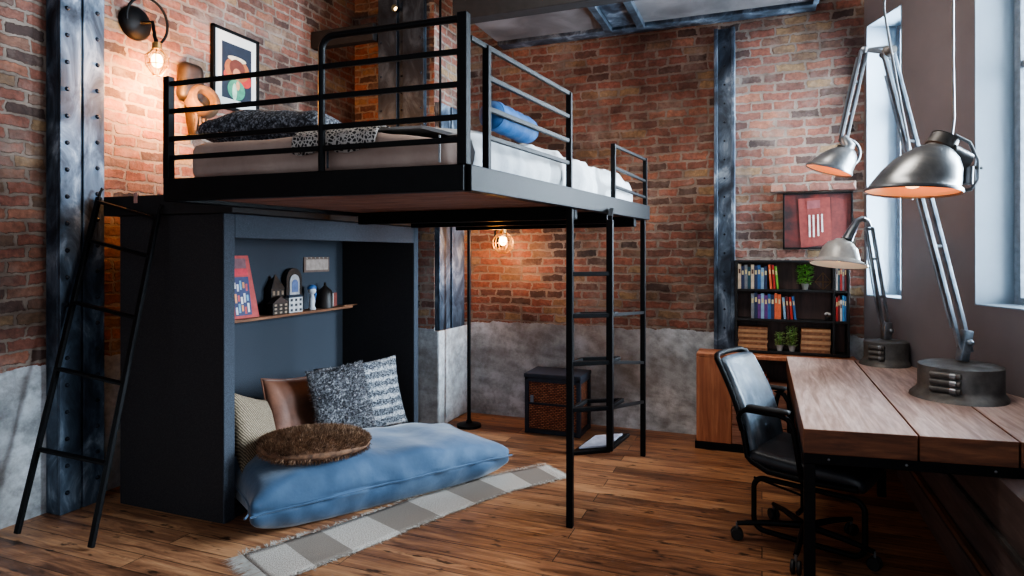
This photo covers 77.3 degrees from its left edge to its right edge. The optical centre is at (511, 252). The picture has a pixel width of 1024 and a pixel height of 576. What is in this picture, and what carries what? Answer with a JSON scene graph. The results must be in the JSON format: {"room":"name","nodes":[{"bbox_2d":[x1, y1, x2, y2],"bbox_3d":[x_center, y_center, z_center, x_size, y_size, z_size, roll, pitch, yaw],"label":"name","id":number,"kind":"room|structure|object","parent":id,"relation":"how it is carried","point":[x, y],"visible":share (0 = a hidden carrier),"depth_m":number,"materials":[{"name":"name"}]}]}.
{"room":"studio apartment","nodes":[
{"label":"studio apartment","id":0,"kind":"room"},
{"bbox_2d":[0,0,354,528],"bbox_3d":[-3.154,-0.650,2.987,0.350,4.300,7.670,0,0,21],"label":"wall","id":1,"kind":"structure","parent":0,"point":[133,97],"depth_m":4.05,"materials":[{"name":"brick"}]},
{"bbox_2d":[118,0,168,76],"bbox_3d":[-2.350,-1.412,4.188,0.268,0.530,0.318,0,0,21],"label":"wall sconce","id":2,"kind":"object","parent":1,"relation":"attached to","point":[134,22],"visible":1,"depth_m":4.15,"materials":[{"name":"black metal"}]},
{"bbox_2d":[152,41,161,50],"bbox_3d":[-2.299,-1.339,4.145,0.057,0.045,0.057,0,0,21],"label":"socket","id":3,"kind":"object","parent":2,"relation":"attached to","point":[156,45],"depth_m":4.13,"materials":[{"name":"gold metal"}]},
{"bbox_2d":[176,61,220,134],"bbox_3d":[-2.235,-1.087,4.578,0.207,0.532,0.281,0,0,21],"label":"wall sculpture","id":4,"kind":"object","parent":1,"relation":"attached to","point":[193,95],"visible":0.75,"depth_m":4.54,"materials":[{"name":"brown wood"}]},
{"bbox_2d":[210,23,258,110],"bbox_3d":[-2.159,-1.413,5.003,0.032,0.613,0.469,0,0,21],"label":"framed picture","id":5,"kind":"object","parent":1,"relation":"attached to","point":[231,52],"visible":0.68,"depth_m":4.97,"materials":[{"name":"paint"}]},
{"bbox_2d":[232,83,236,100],"bbox_3d":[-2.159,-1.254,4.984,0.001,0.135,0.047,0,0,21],"label":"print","id":6,"kind":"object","parent":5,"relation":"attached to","point":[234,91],"depth_m":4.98},
{"bbox_2d":[228,80,244,100],"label":"print","id":7,"kind":"object","parent":5,"relation":"attached to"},
{"bbox_2d":[233,69,239,80],"bbox_3d":[-2.151,-1.395,5.006,0.001,0.092,0.080,0,0,21],"label":"print","id":8,"kind":"object","parent":5,"relation":"attached to","point":[236,71],"depth_m":5.00},
{"bbox_2d":[222,40,250,101],"bbox_3d":[-2.153,-1.407,5.011,0.002,0.429,0.300,0,0,21],"label":"print","id":9,"kind":"object","parent":5,"relation":"attached to","point":[236,57],"depth_m":5.00,"materials":[{"name":"paper"}]},
{"bbox_2d":[229,60,244,73],"bbox_3d":[-2.150,-1.444,5.010,0.001,0.135,0.159,0,0,21],"label":"print","id":10,"kind":"object","parent":5,"relation":"attached to","point":[234,64],"depth_m":5.00},
{"bbox_2d":[228,56,245,63],"bbox_3d":[-2.151,-1.511,5.010,0.001,0.043,0.188,0,0,21],"label":"print","id":11,"kind":"object","parent":5,"relation":"attached to","point":[230,57],"depth_m":5.00},
{"bbox_2d":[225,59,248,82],"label":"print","id":12,"kind":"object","parent":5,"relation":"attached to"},
{"bbox_2d":[241,78,250,88],"bbox_3d":[-2.121,-1.364,5.089,0.001,0.110,0.131,0,0,21],"label":"print","id":13,"kind":"object","parent":5,"relation":"attached to","point":[247,84],"depth_m":5.11},
{"bbox_2d":[311,23,377,50],"bbox_3d":[-1.513,-1.945,5.766,0.665,0.150,0.080,0,0,21],"label":"beam","id":14,"kind":"structure","parent":1,"relation":"attached to","point":[316,37],"depth_m":5.73,"materials":[{"name":"black metal"}]},
{"bbox_2d":[0,412,956,575],"bbox_3d":[0.720,1.560,1.705,8.900,0.120,8.100,0,0,21],"label":"floor","id":15,"kind":"structure","parent":0,"point":[672,510],"depth_m":3.43,"materials":[{"name":"brown wood"}]},
{"bbox_2d":[46,0,103,515],"bbox_3d":[-2.578,-0.645,3.790,0.135,4.290,0.265,0,0,21],"label":"steel column","id":16,"kind":"structure","parent":15,"relation":"on","point":[74,28],"depth_m":3.72,"materials":[{"name":"metal"}]},
{"bbox_2d":[13,188,162,547],"bbox_3d":[-2.296,0.549,3.515,0.553,1.881,0.488,0,0,21],"label":"ladder","id":17,"kind":"object","parent":15,"relation":"on","point":[106,464],"visible":1,"depth_m":3.50,"materials":[{"name":"metal"}]},
{"bbox_2d":[104,193,417,523],"bbox_3d":[-1.590,0.574,4.669,1.000,1.852,2.179,0,0,21],"label":"cabinet","id":18,"kind":"object","parent":15,"relation":"on","point":[191,357],"visible":0.76,"depth_m":3.77,"materials":[{"name":"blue wood"}]},
{"bbox_2d":[235,393,275,471],"bbox_3d":[-1.593,1.123,3.971,0.234,0.594,0.590,0,0,8],"label":"throw pillow","id":19,"kind":"object","parent":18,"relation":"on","point":[253,417],"visible":0.58,"depth_m":3.84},
{"bbox_2d":[260,376,316,429],"bbox_3d":[-1.543,1.121,4.512,0.240,0.516,0.464,0,0,42],"label":"throw pillow","id":20,"kind":"object","parent":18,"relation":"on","point":[288,400],"visible":0.51,"depth_m":4.44,"materials":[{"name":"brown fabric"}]},
{"bbox_2d":[235,305,352,322],"bbox_3d":[-1.744,0.470,4.933,0.158,0.020,1.520,0,0,21],"label":"shelf","id":21,"kind":"object","parent":18,"relation":"attached to","point":[305,311],"visible":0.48,"depth_m":4.87,"materials":[{"name":"brown wood"}]},
{"bbox_2d":[235,256,258,318],"bbox_3d":[-1.904,0.239,4.540,0.070,0.440,0.232,0,0,21],"label":"board","id":22,"kind":"object","parent":21,"relation":"on","point":[246,306],"visible":0.86,"depth_m":4.54,"materials":[{"name":"paint"}]},
{"bbox_2d":[235,258,245,268],"bbox_3d":[-1.929,0.074,4.517,0.010,0.070,0.132,0,0,21],"label":"print","id":23,"kind":"object","parent":22,"relation":"attached to","point":[240,263],"depth_m":4.53,"materials":[{"name":"paper"}]},
{"bbox_2d":[235,269,247,275],"bbox_3d":[-1.921,0.137,4.514,0.006,0.045,0.152,0,0,21],"label":"print","id":24,"kind":"object","parent":22,"relation":"attached to","point":[238,272],"depth_m":4.53,"materials":[{"name":"paper"}]},
{"bbox_2d":[235,277,251,315],"bbox_3d":[-1.900,0.304,4.506,0.037,0.270,0.152,0,0,21],"label":"print","id":25,"kind":"object","parent":22,"relation":"attached to","point":[243,286],"depth_m":4.52,"materials":[{"name":"paper"}]},
{"bbox_2d":[265,274,284,313],"bbox_3d":[-1.803,0.309,4.873,0.063,0.300,0.148,0,0,21],"label":"ornament","id":26,"kind":"object","parent":21,"relation":"on","point":[275,287],"visible":0.5,"depth_m":4.83,"materials":[{"name":"brown wood"}]},
{"bbox_2d":[267,296,287,314],"bbox_3d":[-1.754,0.392,4.800,0.058,0.135,0.172,0,0,21],"label":"house ornament","id":27,"kind":"object","parent":21,"relation":"on","point":[278,305],"visible":1,"depth_m":4.77,"materials":[{"name":"ceramic"}]},
{"bbox_2d":[283,268,301,296],"bbox_3d":[-1.734,0.289,5.066,0.044,0.340,0.181,0,0,21],"label":"plaque","id":28,"kind":"object","parent":21,"relation":"on","point":[292,277],"visible":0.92,"depth_m":5.03,"materials":[{"name":"brown wood"}]},
{"bbox_2d":[284,294,302,312],"bbox_3d":[-1.695,0.392,4.964,0.058,0.135,0.161,0,0,21],"label":"house ornament","id":29,"kind":"object","parent":21,"relation":"on","point":[295,302],"visible":0.95,"depth_m":4.94,"materials":[{"name":"ceramic"}]},
{"bbox_2d":[307,285,316,309],"bbox_3d":[-1.625,0.358,5.197,0.075,0.202,0.077,0,0,-16],"label":"figurine","id":30,"kind":"object","parent":21,"relation":"on","point":[311,288],"visible":1,"depth_m":5.17,"materials":[{"name":"ceramic"}]},
{"bbox_2d":[307,285,316,299],"bbox_3d":[-1.625,0.320,5.198,0.075,0.125,0.076,0,0,-16],"label":"hood","id":31,"kind":"object","parent":30,"relation":"attached to","point":[311,288],"depth_m":5.17,"materials":[{"name":"paint"}]},
{"bbox_2d":[316,283,336,307],"bbox_3d":[-1.570,0.351,5.377,0.153,0.215,0.150,0,0,21],"label":"bell ornament","id":32,"kind":"object","parent":21,"relation":"on","point":[325,298],"visible":0.99,"depth_m":5.33,"materials":[{"name":"black metal"}]},
{"bbox_2d":[303,257,328,271],"bbox_3d":[-1.642,0.097,5.387,0.019,0.126,0.324,0,0,21],"label":"wall plaque","id":33,"kind":"object","parent":18,"relation":"attached to","point":[310,264],"visible":1,"depth_m":5.37,"materials":[{"name":"paint"}]},
{"bbox_2d":[305,360,376,428],"bbox_3d":[-1.217,1.086,4.578,0.277,0.584,0.512,0,0,41],"label":"throw pillow","id":34,"kind":"object","parent":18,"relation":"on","point":[339,394],"visible":0.73,"depth_m":4.53,"materials":[{"name":"fabric"}]},
{"bbox_2d":[314,355,407,426],"bbox_3d":[-1.183,1.143,5.080,0.780,0.571,0.198,0,0,-44],"label":"throw pillow","id":35,"kind":"object","parent":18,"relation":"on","point":[381,374],"visible":0.47,"depth_m":5.18,"materials":[{"name":"fabric"}]},
{"bbox_2d":[235,423,512,528],"bbox_3d":[-0.915,1.327,4.088,1.724,0.337,0.788,0,0,-37],"label":"floor cushion","id":36,"kind":"object","parent":15,"relation":"on","point":[407,460],"visible":0.88,"depth_m":3.74,"materials":[{"name":"blue fabric"}]},
{"bbox_2d":[256,422,372,465],"bbox_3d":[-1.164,1.125,3.781,0.685,0.190,0.491,0,0,-33],"label":"fur pillow","id":37,"kind":"object","parent":36,"relation":"on","point":[313,443],"visible":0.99,"depth_m":3.65,"materials":[{"name":"fur"}]},
{"bbox_2d":[225,463,565,575],"bbox_3d":[-0.492,1.490,3.715,2.216,0.017,0.508,0,0,-43],"label":"runner rug","id":38,"kind":"object","parent":15,"relation":"on","point":[301,554],"visible":0.97,"depth_m":3.48,"materials":[{"name":"fabric"}]},
{"bbox_2d":[163,11,649,429],"bbox_3d":[-0.276,0.275,3.988,1.701,2.450,2.926,0,0,25],"label":"bed","id":39,"kind":"object","parent":15,"relation":"on","point":[463,195],"visible":0.99,"depth_m":2.90,"materials":[{"name":"metal"}]},
{"bbox_2d":[193,132,456,176],"bbox_3d":[-0.349,-0.447,3.943,1.475,0.189,2.565,0,0,26],"label":"mattress","id":40,"kind":"object","parent":39,"relation":"on","point":[431,154],"visible":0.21,"depth_m":2.87,"materials":[{"name":"fabric"}]},
{"bbox_2d":[198,109,340,142],"bbox_3d":[-1.216,-0.636,3.265,0.720,0.182,0.320,0,0,16],"label":"pillow","id":41,"kind":"object","parent":40,"relation":"on","point":[240,120],"visible":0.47,"depth_m":3.13,"materials":[{"name":"fabric"}]},
{"bbox_2d":[291,126,389,155],"bbox_3d":[-0.763,-0.497,2.839,0.435,0.130,0.126,0,0,21],"label":"pillow","id":42,"kind":"object","parent":40,"relation":"on","point":[361,134],"visible":0.62,"depth_m":2.79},
{"bbox_2d":[378,125,632,201],"bbox_3d":[0.018,-0.491,3.802,0.768,0.268,2.309,0,0,28],"label":"duvet","id":43,"kind":"object","parent":40,"relation":"on","point":[506,159],"visible":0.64,"depth_m":3.19,"materials":[{"name":"fabric"}]},
{"bbox_2d":[479,101,538,143],"bbox_3d":[-0.008,-0.614,3.034,0.137,0.144,0.471,0,0,27],"label":"bolster pillow","id":44,"kind":"object","parent":43,"relation":"on","point":[509,129],"visible":0.7,"depth_m":2.95,"materials":[{"name":"blue fabric"}]},
{"bbox_2d":[418,0,466,423],"bbox_3d":[-0.794,-0.650,5.869,0.590,4.300,0.585,0,0,21],"label":"wall pier","id":45,"kind":"object","parent":15,"relation":"on","point":[442,354],"visible":0.27,"depth_m":5.55,"materials":[{"name":"brick"}]},
{"bbox_2d":[378,0,426,126],"bbox_3d":[-0.963,-1.595,5.589,0.460,2.390,0.059,0,0,21],"label":"steel column","id":46,"kind":"structure","parent":45,"relation":"attached to","point":[408,41],"depth_m":5.59,"materials":[{"name":"metal"}]},
{"bbox_2d":[435,102,463,330],"bbox_3d":[-0.553,-0.316,5.729,0.059,1.968,0.470,0,0,21],"label":"steel column","id":47,"kind":"structure","parent":45,"relation":"attached to","point":[449,242],"depth_m":5.65,"materials":[{"name":"metal"}]},
{"bbox_2d":[439,0,441,127],"bbox_3d":[-0.613,-1.575,5.468,0.022,2.350,0.022,0,0,21],"label":"conduit pipe","id":48,"kind":"object","parent":47,"relation":"attached to","point":[440,1],"visible":0.47,"depth_m":5.46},
{"bbox_2d":[524,366,590,437],"bbox_3d":[0.389,1.250,5.415,0.491,0.500,0.354,0,0,21],"label":"wicker hamper","id":49,"kind":"object","parent":15,"relation":"on","point":[545,387],"visible":0.98,"depth_m":5.30,"materials":[{"name":"wicker"}]},
{"bbox_2d":[566,143,646,527],"bbox_3d":[0.721,0.400,4.077,0.214,2.200,1.430,0,0,28],"label":"ladder","id":50,"kind":"object","parent":15,"relation":"on","point":[612,403],"visible":0.97,"depth_m":3.54,"materials":[{"name":"metal"}]},
{"bbox_2d":[579,433,622,448],"bbox_3d":[0.516,1.083,3.691,0.129,0.011,0.379,0,0,28],"label":"folded cloth","id":51,"kind":"object","parent":50,"relation":"on","point":[597,441],"visible":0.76,"depth_m":3.66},
{"bbox_2d":[714,26,734,348],"bbox_3d":[1.711,-0.150,5.152,0.160,3.300,0.093,0,0,21],"label":"steel column","id":52,"kind":"structure","parent":15,"relation":"on","point":[724,39],"depth_m":5.13,"materials":[{"name":"metal"}]},
{"bbox_2d":[695,348,856,452],"bbox_3d":[1.978,1.135,4.845,1.120,0.730,0.275,0,0,21],"label":"base cabinet","id":53,"kind":"object","parent":15,"relation":"on","point":[717,428],"visible":0.28,"depth_m":4.88,"materials":[{"name":"brown wood"}]},
{"bbox_2d":[769,379,786,386],"bbox_3d":[2.091,0.990,4.803,0.826,0.020,0.229,0,0,21],"label":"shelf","id":54,"kind":"object","parent":53,"relation":"attached to","point":[781,382],"depth_m":4.84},
{"bbox_2d":[735,260,849,357],"bbox_3d":[2.125,0.410,4.887,0.793,0.710,0.150,0,0,21],"label":"bookshelf","id":55,"kind":"object","parent":53,"relation":"on","point":[811,304],"visible":0.6,"depth_m":4.90,"materials":[{"name":"black wood"}]},
{"bbox_2d":[738,264,741,288],"bbox_3d":[1.785,0.180,5.015,0.022,0.192,0.118,0,0,21],"label":"book","id":56,"kind":"object","parent":55,"relation":"on","point":[739,265],"visible":0.97,"depth_m":4.96,"materials":[{"name":"paper"}]},
{"bbox_2d":[741,266,743,288],"bbox_3d":[1.807,0.189,5.007,0.022,0.175,0.118,0,0,21],"label":"book","id":57,"kind":"object","parent":55,"relation":"on","point":[742,267],"visible":0.94,"depth_m":4.95,"materials":[{"name":"paper"}]},
{"bbox_2d":[744,265,747,288],"bbox_3d":[1.829,0.184,4.998,0.022,0.184,0.118,0,0,21],"label":"book","id":58,"kind":"object","parent":55,"relation":"on","point":[745,266],"visible":1,"depth_m":4.94,"materials":[{"name":"paper"}]},
{"bbox_2d":[748,267,750,288],"bbox_3d":[1.851,0.192,4.989,0.022,0.168,0.118,0,0,21],"label":"book","id":59,"kind":"object","parent":55,"relation":"on","point":[749,268],"visible":0.98,"depth_m":4.93,"materials":[{"name":"paper"}]},
{"bbox_2d":[751,293,753,317],"bbox_3d":[1.873,0.407,4.981,0.023,0.190,0.118,0,0,21],"label":"book","id":60,"kind":"object","parent":55,"relation":"on","point":[752,294],"visible":0.96,"depth_m":4.93,"materials":[{"name":"paper"}]},
{"bbox_2d":[751,264,753,288],"bbox_3d":[1.873,0.182,4.981,0.022,0.187,0.118,0,0,21],"label":"book","id":61,"kind":"object","parent":55,"relation":"on","point":[752,266],"visible":0.98,"depth_m":4.93,"materials":[{"name":"paper"}]},
{"bbox_2d":[754,265,756,288],"bbox_3d":[1.895,0.186,4.972,0.022,0.179,0.118,0,0,21],"label":"book","id":62,"kind":"object","parent":55,"relation":"on","point":[755,267],"visible":1,"depth_m":4.92,"materials":[{"name":"paper"}]},
{"bbox_2d":[754,291,757,317],"bbox_3d":[1.895,0.401,4.972,0.023,0.203,0.118,0,0,21],"label":"book","id":63,"kind":"object","parent":55,"relation":"on","point":[755,293],"visible":0.98,"depth_m":4.92,"materials":[{"name":"paper"}]},
{"bbox_2d":[745,347,767,350],"bbox_3d":[1.873,0.736,4.976,0.211,0.019,0.110,0,0,21],"label":"flat book","id":64,"kind":"object","parent":55,"relation":"on","point":[748,348],"visible":0.48,"depth_m":4.92,"materials":[{"name":"paper"}]},
{"bbox_2d":[738,344,766,347],"bbox_3d":[1.870,0.717,4.978,0.209,0.019,0.110,0,0,21],"label":"flat book","id":65,"kind":"object","parent":64,"relation":"on","point":[742,345],"visible":0.64,"depth_m":4.92,"materials":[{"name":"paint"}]},
{"bbox_2d":[738,340,766,344],"bbox_3d":[1.871,0.697,4.978,0.212,0.019,0.110,0,0,21],"label":"flat book","id":66,"kind":"object","parent":65,"relation":"on","point":[747,343],"visible":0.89,"depth_m":4.93,"materials":[{"name":"paper"}]},
{"bbox_2d":[739,339,767,342],"bbox_3d":[1.877,0.677,4.975,0.211,0.019,0.110,0,0,21],"label":"flat book","id":67,"kind":"object","parent":66,"relation":"on","point":[740,340],"visible":0.77,"depth_m":4.93,"materials":[{"name":"paper"}]},
{"bbox_2d":[738,336,766,339],"bbox_3d":[1.870,0.657,4.978,0.210,0.019,0.110,0,0,21],"label":"flat book","id":68,"kind":"object","parent":67,"relation":"on","point":[739,337],"visible":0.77,"depth_m":4.93,"materials":[{"name":"paper"}]},
{"bbox_2d":[738,334,767,337],"bbox_3d":[1.871,0.637,4.977,0.214,0.019,0.110,0,0,21],"label":"flat book","id":69,"kind":"object","parent":68,"relation":"on","point":[740,335],"visible":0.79,"depth_m":4.93,"materials":[{"name":"paper"}]},
{"bbox_2d":[738,331,766,334],"bbox_3d":[1.871,0.618,4.977,0.213,0.019,0.110,0,0,21],"label":"flat book","id":70,"kind":"object","parent":69,"relation":"on","point":[739,332],"visible":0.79,"depth_m":4.92,"materials":[{"name":"paper"}]},
{"bbox_2d":[738,329,767,332],"bbox_3d":[1.873,0.598,4.976,0.214,0.019,0.110,0,0,21],"label":"flat book","id":71,"kind":"object","parent":70,"relation":"on","point":[742,330],"visible":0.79,"depth_m":4.93,"materials":[{"name":"paper"}]},
{"bbox_2d":[738,325,767,329],"bbox_3d":[1.875,0.578,4.976,0.212,0.019,0.110,0,0,21],"label":"flat book","id":72,"kind":"object","parent":71,"relation":"on","point":[739,326],"visible":1,"depth_m":4.95,"materials":[{"name":"paper"}]},
{"bbox_2d":[758,265,760,288],"bbox_3d":[1.917,0.184,4.964,0.022,0.184,0.118,0,0,21],"label":"book","id":73,"kind":"object","parent":55,"relation":"on","point":[759,266],"visible":1,"depth_m":4.91,"materials":[{"name":"paper"}]},
{"bbox_2d":[758,294,760,317],"bbox_3d":[1.917,0.410,4.963,0.023,0.184,0.118,0,0,21],"label":"book","id":74,"kind":"object","parent":55,"relation":"on","point":[759,295],"visible":0.98,"depth_m":4.91,"materials":[{"name":"paper"}]},
{"bbox_2d":[761,293,763,318],"bbox_3d":[1.940,0.405,4.955,0.023,0.193,0.118,0,0,21],"label":"book","id":75,"kind":"object","parent":55,"relation":"on","point":[762,294],"visible":0.97,"depth_m":4.90,"materials":[{"name":"paper"}]},
{"bbox_2d":[764,266,766,288],"bbox_3d":[1.961,0.189,4.947,0.022,0.175,0.118,0,0,21],"label":"book","id":76,"kind":"object","parent":55,"relation":"on","point":[765,267],"visible":1,"depth_m":4.89,"materials":[{"name":"paper"}]},
{"bbox_2d":[764,294,767,318],"bbox_3d":[1.962,0.411,4.946,0.023,0.181,0.118,0,0,21],"label":"book","id":77,"kind":"object","parent":55,"relation":"on","point":[765,296],"visible":1,"depth_m":4.89,"materials":[{"name":"paper"}]},
{"bbox_2d":[768,293,770,318],"bbox_3d":[1.984,0.407,4.937,0.023,0.190,0.118,0,0,21],"label":"book","id":78,"kind":"object","parent":55,"relation":"on","point":[769,295],"visible":0.96,"depth_m":4.88,"materials":[{"name":"paper"}]},
{"bbox_2d":[771,294,773,318],"bbox_3d":[2.006,0.410,4.929,0.023,0.184,0.118,0,0,21],"label":"book","id":79,"kind":"object","parent":55,"relation":"on","point":[772,295],"visible":0.97,"depth_m":4.88,"materials":[{"name":"paper"}]},
{"bbox_2d":[774,292,777,318],"bbox_3d":[2.029,0.404,4.920,0.023,0.197,0.118,0,0,21],"label":"book","id":80,"kind":"object","parent":55,"relation":"on","point":[775,294],"visible":1,"depth_m":4.87,"materials":[{"name":"paper"}]},
{"bbox_2d":[778,294,780,318],"bbox_3d":[2.051,0.408,4.911,0.023,0.187,0.118,0,0,21],"label":"book","id":81,"kind":"object","parent":55,"relation":"on","point":[779,295],"visible":0.94,"depth_m":4.86,"materials":[{"name":"paper"}]},
{"bbox_2d":[774,331,785,350],"bbox_3d":[2.048,0.673,4.889,0.090,0.147,0.088,0,0,21],"label":"potted plant","id":82,"kind":"object","parent":55,"relation":"on","point":[779,346],"visible":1,"depth_m":4.88,"materials":[{"name":"green plant"}]},
{"bbox_2d":[788,296,792,318],"bbox_3d":[2.125,0.417,4.882,0.030,0.169,0.118,0,0,21],"label":"book","id":83,"kind":"object","parent":55,"relation":"on","point":[789,298],"visible":1,"depth_m":4.83,"materials":[{"name":"paper"}]},
{"bbox_2d":[785,326,798,351],"bbox_3d":[2.126,0.649,4.861,0.100,0.193,0.100,0,0,21],"label":"potted plant","id":84,"kind":"object","parent":55,"relation":"on","point":[791,346],"visible":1,"depth_m":4.85,"materials":[{"name":"green plant"}]},
{"bbox_2d":[791,296,795,319],"bbox_3d":[2.146,0.414,4.874,0.034,0.176,0.118,0,0,21],"label":"book","id":85,"kind":"object","parent":55,"relation":"on","point":[792,297],"visible":1,"depth_m":4.82,"materials":[{"name":"paper"}]},
{"bbox_2d":[797,264,814,289],"bbox_3d":[2.211,0.180,4.830,0.143,0.193,0.131,0,0,21],"label":"potted plant","id":86,"kind":"object","parent":55,"relation":"on","point":[803,282],"visible":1,"depth_m":4.82,"materials":[{"name":"green plant"}]},
{"bbox_2d":[800,349,829,353],"bbox_3d":[2.279,0.735,4.818,0.202,0.022,0.110,0,0,21],"label":"flat book","id":87,"kind":"object","parent":55,"relation":"on","point":[801,350],"visible":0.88,"depth_m":4.77,"materials":[{"name":"paper"}]},
{"bbox_2d":[800,346,829,350],"bbox_3d":[2.279,0.713,4.818,0.202,0.022,0.110,0,0,21],"label":"flat book","id":88,"kind":"object","parent":87,"relation":"on","point":[802,348],"visible":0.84,"depth_m":4.77,"materials":[{"name":"paper"}]},
{"bbox_2d":[800,342,829,347],"bbox_3d":[2.279,0.691,4.818,0.203,0.022,0.110,0,0,21],"label":"flat book","id":89,"kind":"object","parent":88,"relation":"on","point":[801,345],"visible":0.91,"depth_m":4.77,"materials":[{"name":"paper"}]},
{"bbox_2d":[800,339,830,344],"bbox_3d":[2.285,0.668,4.816,0.204,0.022,0.110,0,0,21],"label":"flat book","id":90,"kind":"object","parent":89,"relation":"on","point":[802,342],"visible":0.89,"depth_m":4.77,"materials":[{"name":"paper"}]},
{"bbox_2d":[800,336,830,341],"bbox_3d":[2.282,0.646,4.817,0.199,0.022,0.110,0,0,21],"label":"flat book","id":91,"kind":"object","parent":90,"relation":"on","point":[802,339],"visible":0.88,"depth_m":4.77,"materials":[{"name":"paper"}]},
{"bbox_2d":[800,334,830,338],"bbox_3d":[2.283,0.624,4.817,0.200,0.022,0.110,0,0,21],"label":"flat book","id":92,"kind":"object","parent":91,"relation":"on","point":[802,336],"visible":0.77,"depth_m":4.77,"materials":[{"name":"paper"}]},
{"bbox_2d":[800,330,830,335],"bbox_3d":[2.282,0.602,4.817,0.203,0.022,0.110,0,0,21],"label":"flat book","id":93,"kind":"object","parent":92,"relation":"on","point":[801,333],"visible":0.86,"depth_m":4.77,"materials":[{"name":"paper"}]},
{"bbox_2d":[801,327,830,332],"bbox_3d":[2.284,0.579,4.816,0.200,0.022,0.110,0,0,21],"label":"flat book","id":94,"kind":"object","parent":93,"relation":"on","point":[803,329],"visible":1,"depth_m":4.78,"materials":[{"name":"paper"}]},
{"bbox_2d":[835,297,837,320],"bbox_3d":[2.415,0.415,4.769,0.013,0.175,0.118,0,0,21],"label":"book","id":95,"kind":"object","parent":55,"relation":"on","point":[836,298],"visible":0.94,"depth_m":4.72,"materials":[{"name":"paper"}]},
{"bbox_2d":[714,346,885,574],"bbox_3d":[1.465,1.016,3.293,0.789,0.968,0.688,0,0,41],"label":"office chair","id":96,"kind":"object","parent":15,"relation":"on","point":[775,452],"visible":0.86,"depth_m":3.26,"materials":[{"name":"black leather"}]},
{"bbox_2d":[786,356,1023,575],"bbox_3d":[2.287,1.125,3.433,1.437,0.750,2.060,0,0,21],"label":"desk","id":97,"kind":"object","parent":15,"relation":"on","point":[851,413],"visible":0.88,"depth_m":2.75,"materials":[{"name":"brown wood"}]},
{"bbox_2d":[809,216,910,368],"bbox_3d":[2.329,0.251,4.271,0.668,0.999,0.357,0,0,-4],"label":"desk lamp","id":98,"kind":"object","parent":97,"relation":"on","point":[885,351],"visible":1,"depth_m":4.26,"materials":[{"name":"grey metal"}]},
{"bbox_2d":[805,0,919,176],"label":"desk lamp","id":99,"kind":"object","parent":97,"relation":"on","point":[841,160],"depth_m":3.40,"materials":[{"name":"grey metal"}]},
{"bbox_2d":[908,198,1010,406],"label":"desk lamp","id":100,"kind":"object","parent":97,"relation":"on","point":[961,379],"depth_m":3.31,"materials":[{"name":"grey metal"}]},
{"bbox_2d":[355,0,863,434],"bbox_3d":[0.452,-0.650,5.884,4.960,4.300,0.350,0,0,21],"label":"wall","id":101,"kind":"structure","parent":0,"point":[650,95],"depth_m":5.40,"materials":[{"name":"brick"}]},
{"bbox_2d":[492,230,513,253],"bbox_3d":[-0.100,-0.116,5.788,0.248,0.248,0.225,0,0,21],"label":"wall sconce","id":102,"kind":"object","parent":101,"relation":"attached to","point":[498,241],"visible":0.98,"depth_m":5.74,"materials":[{"name":"glass"}]},
{"bbox_2d":[453,0,818,49],"bbox_3d":[0.949,-1.945,4.936,2.617,0.310,1.045,0,0,21],"label":"ceiling","id":103,"kind":"structure","parent":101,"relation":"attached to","point":[513,24],"depth_m":5.06,"materials":[{"name":"concrete"}]},
{"bbox_2d":[770,180,855,192],"bbox_3d":[2.321,-0.514,4.950,0.605,0.073,0.030,0,0,21],"label":"trim","id":104,"kind":"structure","parent":101,"relation":"attached to","point":[848,184],"depth_m":4.93,"materials":[{"name":"brick"}]},
{"bbox_2d":[783,191,852,248],"bbox_3d":[2.353,-0.248,4.933,0.487,0.435,0.031,0,0,21],"label":"framed picture","id":105,"kind":"object","parent":101,"relation":"attached to","point":[810,220],"visible":0.76,"depth_m":4.93,"materials":[{"name":"paint"}]},
{"bbox_2d":[864,0,1023,397],"bbox_3d":[2.820,-0.650,1.117,0.320,4.300,7.435,0,0,0],"label":"wall","id":106,"kind":"structure","parent":0,"point":[919,319],"depth_m":3.98,"materials":[{"name":"grey paint"}]},
{"bbox_2d":[866,4,901,299],"bbox_3d":[2.799,-0.690,4.582,0.283,2.020,0.435,0,0,0],"label":"window","id":107,"kind":"structure","parent":106,"relation":"in","point":[883,143],"depth_m":4.79,"materials":[{"name":"white glass"}]},
{"bbox_2d":[897,470,980,575],"bbox_3d":[1.974,1.425,2.691,0.030,0.150,3.450,0,0,21],"label":"baseboard","id":108,"kind":"structure","parent":106,"relation":"attached to","point":[959,560],"depth_m":3.29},
{"bbox_2d":[911,471,991,575],"bbox_3d":[1.977,1.330,2.690,0.026,0.030,3.450,0,0,21],"label":"trim","id":109,"kind":"structure","parent":106,"relation":"attached to","point":[959,536],"depth_m":3.07,"materials":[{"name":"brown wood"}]},
{"bbox_2d":[919,472,1023,575],"bbox_3d":[2.445,1.200,2.507,0.970,0.600,3.450,0,0,21],"label":"trim","id":110,"kind":"structure","parent":106,"relation":"attached to","point":[1001,500],"depth_m":2.66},
{"bbox_2d":[942,473,1023,571],"bbox_3d":[1.983,1.117,2.688,0.018,0.025,3.450,0,0,21],"label":"trim","id":111,"kind":"structure","parent":106,"relation":"attached to","point":[1014,555],"depth_m":2.62,"materials":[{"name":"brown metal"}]},
{"bbox_2d":[974,0,1023,310],"bbox_3d":[2.799,-0.775,3.063,0.283,2.150,1.227,0,0,0],"label":"window","id":112,"kind":"structure","parent":106,"relation":"in","point":[998,24],"depth_m":3.67,"materials":[{"name":"white glass"}]},
{"bbox_3d":[0.720,-2.850,1.705,8.900,0.100,8.100,0,0,21],"label":"ceiling","id":113,"kind":"structure","parent":0,"visible":0},
{"bbox_2d":[863,0,982,198],"bbox_3d":[1.643,-1.511,2.617,0.359,2.557,0.365,0,0,-35],"label":"hanging lamp","id":114,"kind":"object","parent":113,"relation":"hanging from","point":[938,168],"visible":1,"depth_m":2.56,"materials":[{"name":"grey"}]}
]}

